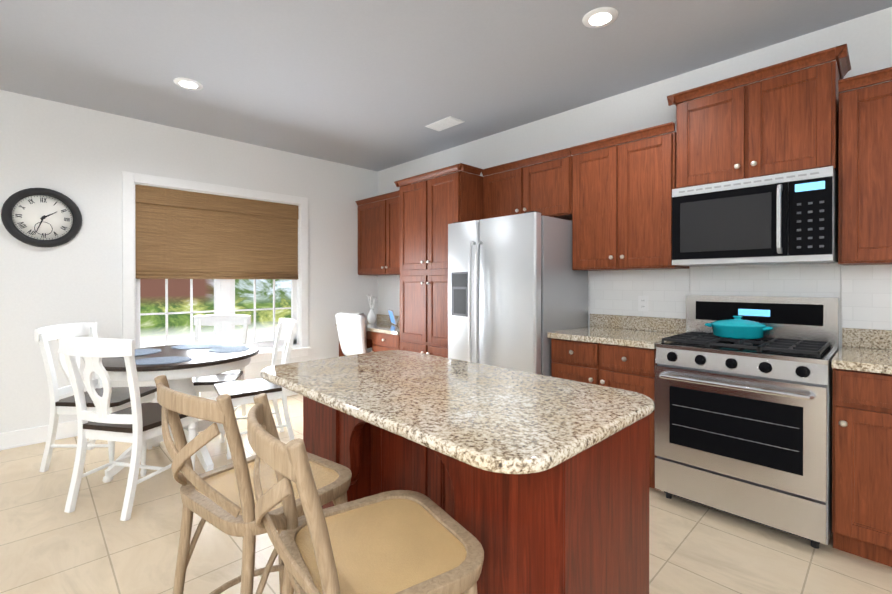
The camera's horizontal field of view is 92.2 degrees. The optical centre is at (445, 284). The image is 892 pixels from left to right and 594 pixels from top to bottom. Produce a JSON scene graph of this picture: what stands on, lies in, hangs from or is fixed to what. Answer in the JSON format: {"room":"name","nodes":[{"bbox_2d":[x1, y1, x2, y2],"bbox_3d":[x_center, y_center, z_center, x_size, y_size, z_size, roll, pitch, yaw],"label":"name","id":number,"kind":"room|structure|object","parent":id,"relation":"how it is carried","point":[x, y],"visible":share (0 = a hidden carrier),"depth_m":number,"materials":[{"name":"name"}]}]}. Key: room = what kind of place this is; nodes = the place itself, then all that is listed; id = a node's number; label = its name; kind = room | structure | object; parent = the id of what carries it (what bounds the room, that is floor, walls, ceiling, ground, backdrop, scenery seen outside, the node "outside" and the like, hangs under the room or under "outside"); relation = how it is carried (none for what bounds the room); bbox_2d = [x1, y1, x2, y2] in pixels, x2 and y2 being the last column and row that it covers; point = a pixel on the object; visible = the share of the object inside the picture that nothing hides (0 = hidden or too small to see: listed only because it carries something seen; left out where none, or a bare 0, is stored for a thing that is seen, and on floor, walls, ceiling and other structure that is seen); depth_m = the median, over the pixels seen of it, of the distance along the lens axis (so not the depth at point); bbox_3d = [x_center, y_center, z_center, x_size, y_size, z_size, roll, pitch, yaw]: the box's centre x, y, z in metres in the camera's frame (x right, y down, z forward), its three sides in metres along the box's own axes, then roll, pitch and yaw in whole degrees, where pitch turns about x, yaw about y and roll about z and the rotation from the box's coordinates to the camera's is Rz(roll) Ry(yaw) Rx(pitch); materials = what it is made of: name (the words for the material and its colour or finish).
{"room":"dining room and kitchen","nodes":[
{"label":"dining room and kitchen","id":0,"kind":"room"},
{"bbox_2d":[0,90,375,432],"bbox_3d":[-3.462,-0.111,3.297,6.960,2.740,0.150,0,0,-44],"label":"wall","id":1,"kind":"structure","parent":0,"point":[82,157],"depth_m":3.68,"materials":[{"name":"paint"}]},
{"bbox_2d":[1,188,81,246],"bbox_3d":[-3.196,-0.531,3.409,0.472,0.472,0.052,0,0,-44],"label":"clock","id":2,"kind":"object","parent":1,"relation":"attached to","point":[41,217],"visible":1,"depth_m":3.40,"materials":[{"name":"black metal"}]},
{"bbox_2d":[0,389,297,450],"bbox_3d":[-3.409,1.195,3.233,6.999,0.130,0.021,0,0,-44],"label":"baseboard","id":3,"kind":"structure","parent":1,"relation":"attached to","point":[24,437],"depth_m":3.39,"materials":[{"name":"white wood"}]},
{"bbox_2d":[122,171,310,362],"bbox_3d":[-2.265,-0.085,4.419,1.770,1.830,0.199,0,0,-44],"label":"window","id":4,"kind":"structure","parent":1,"relation":"in","point":[129,179],"depth_m":4.38,"materials":[{"name":"white wood"}]},
{"bbox_2d":[135,184,297,279],"bbox_3d":[-2.256,-0.478,4.408,1.532,0.848,0.037,0,0,-44],"label":"window shade","id":5,"kind":"object","parent":4,"relation":"attached to","point":[180,234],"visible":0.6,"depth_m":4.31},
{"bbox_2d":[0,394,891,593],"bbox_3d":[-0.984,1.320,0.726,7.300,0.100,7.300,0,0,-44],"label":"floor","id":6,"kind":"structure","parent":0,"point":[92,543],"depth_m":2.08,"materials":[{"name":"tile"}]},
{"bbox_2d":[34,322,156,471],"bbox_3d":[-2.484,0.773,3.089,0.555,0.980,0.495,0,0,-1],"label":"dining chair","id":7,"kind":"object","parent":6,"relation":"on","point":[120,399],"visible":0.6,"depth_m":2.91,"materials":[{"name":"white paint"}]},
{"bbox_2d":[59,337,197,520],"bbox_3d":[-1.858,0.775,2.570,0.492,0.980,0.554,0,0,12],"label":"dining chair","id":8,"kind":"object","parent":6,"relation":"on","point":[137,424],"visible":0.92,"depth_m":2.37,"materials":[{"name":"white paint"}]},
{"bbox_2d":[101,343,259,482],"bbox_3d":[-1.913,0.878,3.095,1.045,0.765,1.045,0,0,-44],"label":"dining table","id":9,"kind":"object","parent":6,"relation":"on","point":[202,362],"visible":0.52,"depth_m":2.87,"materials":[{"name":"white paint"}]},
{"bbox_2d":[113,347,173,357],"bbox_3d":[-2.229,0.492,3.090,0.280,0.004,0.370,0,0,4],"label":"placemat","id":10,"kind":"object","parent":9,"relation":"on","point":[139,352],"depth_m":3.14,"materials":[{"name":"blue fabric"}]},
{"bbox_2d":[135,356,191,364],"bbox_3d":[-1.853,0.493,2.784,0.370,0.004,0.281,0,0,-14],"label":"placemat","id":11,"kind":"object","parent":9,"relation":"on","point":[156,360],"depth_m":2.77,"materials":[{"name":"blue fabric"}]},
{"bbox_2d":[173,344,249,352],"bbox_3d":[-1.809,0.491,3.341,0.696,0.004,0.315,0,0,22],"label":"placemat","id":12,"kind":"object","parent":9,"relation":"on","point":[219,348],"depth_m":3.33,"materials":[{"name":"blue fabric"}]},
{"bbox_2d":[192,314,250,419],"bbox_3d":[-2.029,0.771,3.745,0.492,0.980,0.555,0,0,-10],"label":"dining chair","id":13,"kind":"object","parent":6,"relation":"on","point":[222,323],"visible":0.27,"depth_m":3.95,"materials":[{"name":"white paint"}]},
{"bbox_2d":[154,375,351,593],"bbox_3d":[-0.575,0.769,1.332,0.517,0.999,0.490,0,0,-44],"label":"bar stool","id":14,"kind":"object","parent":6,"relation":"on","point":[222,498],"visible":0.65,"depth_m":1.16,"materials":[{"name":"brown wood"}]},
{"bbox_2d":[214,318,296,458],"bbox_3d":[-1.490,0.772,3.382,0.554,0.980,0.495,0,0,-34],"label":"dining chair","id":15,"kind":"object","parent":6,"relation":"on","point":[242,392],"visible":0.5,"depth_m":3.31,"materials":[{"name":"white paint"}]},
{"bbox_2d":[335,312,371,355],"bbox_3d":[-0.913,0.783,4.963,0.502,0.944,0.575,0,0,42],"label":"desk chair","id":16,"kind":"object","parent":6,"relation":"on","point":[351,328],"visible":0.52,"depth_m":4.74,"materials":[{"name":"white plastic"}]},
{"bbox_2d":[247,393,483,593],"bbox_3d":[-0.183,0.770,1.015,0.525,0.999,0.502,0,0,-44],"label":"bar stool","id":17,"kind":"object","parent":6,"relation":"on","point":[401,542],"visible":1,"depth_m":0.96,"materials":[{"name":"brown wood"}]},
{"bbox_2d":[336,314,399,356],"bbox_3d":[-0.703,0.822,5.010,0.631,0.860,1.224,0,0,-44],"label":"desk","id":18,"kind":"object","parent":6,"relation":"on","point":[382,332],"visible":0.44,"depth_m":4.67,"materials":[{"name":"brown wood"}]},
{"bbox_2d":[366,294,376,323],"bbox_3d":[-0.910,0.292,5.247,0.126,0.366,0.128,0,0,-44],"label":"vase","id":19,"kind":"object","parent":18,"relation":"on","point":[371,317],"visible":1,"depth_m":5.22,"materials":[{"name":"white ceramic"}]},
{"bbox_2d":[388,309,399,324],"bbox_3d":[-0.603,0.387,5.091,0.122,0.172,0.240,0,0,-19],"label":"tablet","id":20,"kind":"object","parent":18,"relation":"on","point":[392,318],"visible":0.96,"depth_m":5.06,"materials":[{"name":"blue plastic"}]},
{"bbox_2d":[394,163,482,357],"bbox_3d":[0.025,0.104,4.250,0.638,2.302,0.948,0,0,-44],"label":"tall cabinet","id":21,"kind":"object","parent":6,"relation":"on","point":[431,209],"visible":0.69,"depth_m":4.02,"materials":[{"name":"brown wood"}]},
{"bbox_2d":[303,398,649,593],"bbox_3d":[0.014,0.823,1.623,0.544,0.886,1.296,0,0,-44],"label":"kitchen island","id":22,"kind":"object","parent":6,"relation":"on","point":[583,528],"depth_m":1.14,"materials":[{"name":"brown wood"}]},
{"bbox_2d":[261,350,654,489],"bbox_3d":[-0.060,0.362,1.550,0.760,0.032,1.354,0,0,-44],"label":"island countertop","id":23,"kind":"structure","parent":22,"relation":"on","point":[515,428],"depth_m":1.24,"materials":[{"name":"beige stone"}]},
{"bbox_2d":[448,211,587,375],"bbox_3d":[0.556,0.368,3.534,0.817,1.780,0.884,0,0,-44],"label":"fridge","id":24,"kind":"object","parent":6,"relation":"on","point":[517,288],"visible":0.65,"depth_m":3.21,"materials":[{"name":"silver metal"}]},
{"bbox_2d":[547,314,685,490],"bbox_3d":[1.208,0.750,3.026,0.642,1.020,0.731,0,0,-44],"label":"base cabinet","id":25,"kind":"object","parent":6,"relation":"on","point":[616,351],"visible":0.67,"depth_m":2.85,"materials":[{"name":"brown wood"}]},
{"bbox_2d":[655,295,838,548],"bbox_3d":[1.687,0.668,2.437,0.718,1.190,0.762,0,0,-44],"label":"stove","id":26,"kind":"object","parent":6,"relation":"on","point":[743,428],"visible":0.92,"depth_m":2.24,"materials":[{"name":"silver metal"}]},
{"bbox_2d":[705,316,773,338],"bbox_3d":[1.745,0.251,2.568,0.274,0.128,0.344,0,0,-44],"label":"pot","id":27,"kind":"object","parent":26,"relation":"on","point":[737,327],"visible":1,"depth_m":2.47,"materials":[{"name":"teal ceramic"}]},
{"bbox_2d":[831,328,891,566],"bbox_3d":[2.312,0.755,1.885,0.642,1.020,0.881,0,0,-44],"label":"base cabinet","id":28,"kind":"object","parent":6,"relation":"on","point":[861,363],"visible":1,"depth_m":1.95,"materials":[{"name":"brown wood"}]},
{"bbox_2d":[0,0,891,170],"bbox_3d":[-0.984,-1.520,0.715,7.300,0.100,7.300,0,0,-44],"label":"ceiling","id":29,"kind":"structure","parent":0,"point":[376,85],"depth_m":2.80,"materials":[{"name":"paint"}]},
{"bbox_2d":[173,78,202,89],"bbox_3d":[-1.897,-1.475,3.164,0.190,0.010,0.190,0,0,-44],"label":"recessed light","id":30,"kind":"object","parent":29,"relation":"in","point":[188,83],"visible":1,"depth_m":3.15,"materials":[{"name":"white"}]},
{"bbox_2d":[425,116,464,130],"bbox_3d":[-0.012,-1.477,3.959,0.180,0.012,0.340,0,0,-44],"label":"ceiling vent","id":31,"kind":"object","parent":29,"relation":"in","point":[445,123],"visible":1,"depth_m":3.94,"materials":[{"name":"white metal"}]},
{"bbox_2d":[582,7,618,27],"bbox_3d":[0.853,-1.472,2.376,0.190,0.010,0.190,0,0,-44],"label":"recessed light","id":32,"kind":"object","parent":29,"relation":"in","point":[599,17],"visible":1,"depth_m":2.37,"materials":[{"name":"white"}]},
{"bbox_2d":[376,7,891,347],"bbox_3d":[1.586,-0.110,3.206,0.150,2.740,7.300,0,0,-44],"label":"wall","id":33,"kind":"structure","parent":0,"point":[868,38],"depth_m":3.31,"materials":[{"name":"paint"}]},
{"bbox_2d":[355,190,399,274],"bbox_3d":[-0.601,-0.584,5.102,0.348,0.932,1.224,0,0,-44],"label":"upper cabinet","id":34,"kind":"object","parent":33,"relation":"attached to","point":[379,237],"visible":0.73,"depth_m":5.10,"materials":[{"name":"brown wood"}]},
{"bbox_2d":[481,148,571,220],"bbox_3d":[0.744,-0.793,3.711,0.348,0.502,0.894,0,0,-44],"label":"upper cabinet","id":35,"kind":"object","parent":33,"relation":"attached to","point":[544,188],"visible":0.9,"depth_m":3.55,"materials":[{"name":"brown wood"}]},
{"bbox_2d":[570,122,688,270],"bbox_3d":[1.313,-0.576,3.123,0.348,0.932,0.731,0,0,-44],"label":"upper cabinet","id":36,"kind":"object","parent":33,"relation":"attached to","point":[621,206],"visible":1,"depth_m":2.99,"materials":[{"name":"brown wood"}]},
{"bbox_2d":[590,263,891,348],"bbox_3d":[2.014,0.120,2.645,0.009,0.484,2.397,0,0,-44],"label":"tile backsplash","id":37,"kind":"structure","parent":33,"relation":"attached to","point":[866,299],"depth_m":2.72,"materials":[{"name":"white tile"}]},
{"bbox_2d":[638,296,647,310],"bbox_3d":[1.468,0.142,3.197,0.008,0.115,0.070,0,0,-44],"label":"electrical outlet plate","id":38,"kind":"object","parent":37,"relation":"attached to","point":[642,303],"visible":1,"depth_m":3.19,"materials":[{"name":"white plastic"}]},
{"bbox_2d":[667,44,850,188],"bbox_3d":[1.836,-0.906,2.575,0.358,0.607,0.848,0,0,-44],"label":"upper cabinet","id":39,"kind":"object","parent":33,"relation":"attached to","point":[784,123],"visible":0.98,"depth_m":2.42,"materials":[{"name":"brown wood"}]},
{"bbox_2d":[672,166,837,265],"bbox_3d":[1.794,-0.360,2.536,0.440,0.475,0.754,0,0,-44],"label":"over-the-range microwave","id":40,"kind":"object","parent":39,"relation":"attached to","point":[787,218],"visible":1,"depth_m":2.38,"materials":[{"name":"silver metal"}]},
{"bbox_2d":[838,67,891,264],"bbox_3d":[2.433,-0.571,1.966,0.348,0.932,0.925,0,0,-44],"label":"upper cabinet","id":41,"kind":"object","parent":33,"relation":"attached to","point":[865,183],"visible":1,"depth_m":2.13,"materials":[{"name":"brown wood"}]},
{"label":"outside","id":42,"kind":"structure","parent":0,"visible":0},
{"bbox_2d":[140,279,290,347],"bbox_3d":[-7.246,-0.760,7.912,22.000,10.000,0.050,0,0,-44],"label":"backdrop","id":43,"kind":"structure","parent":42,"point":[152,300],"depth_m":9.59,"materials":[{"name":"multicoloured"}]}
]}

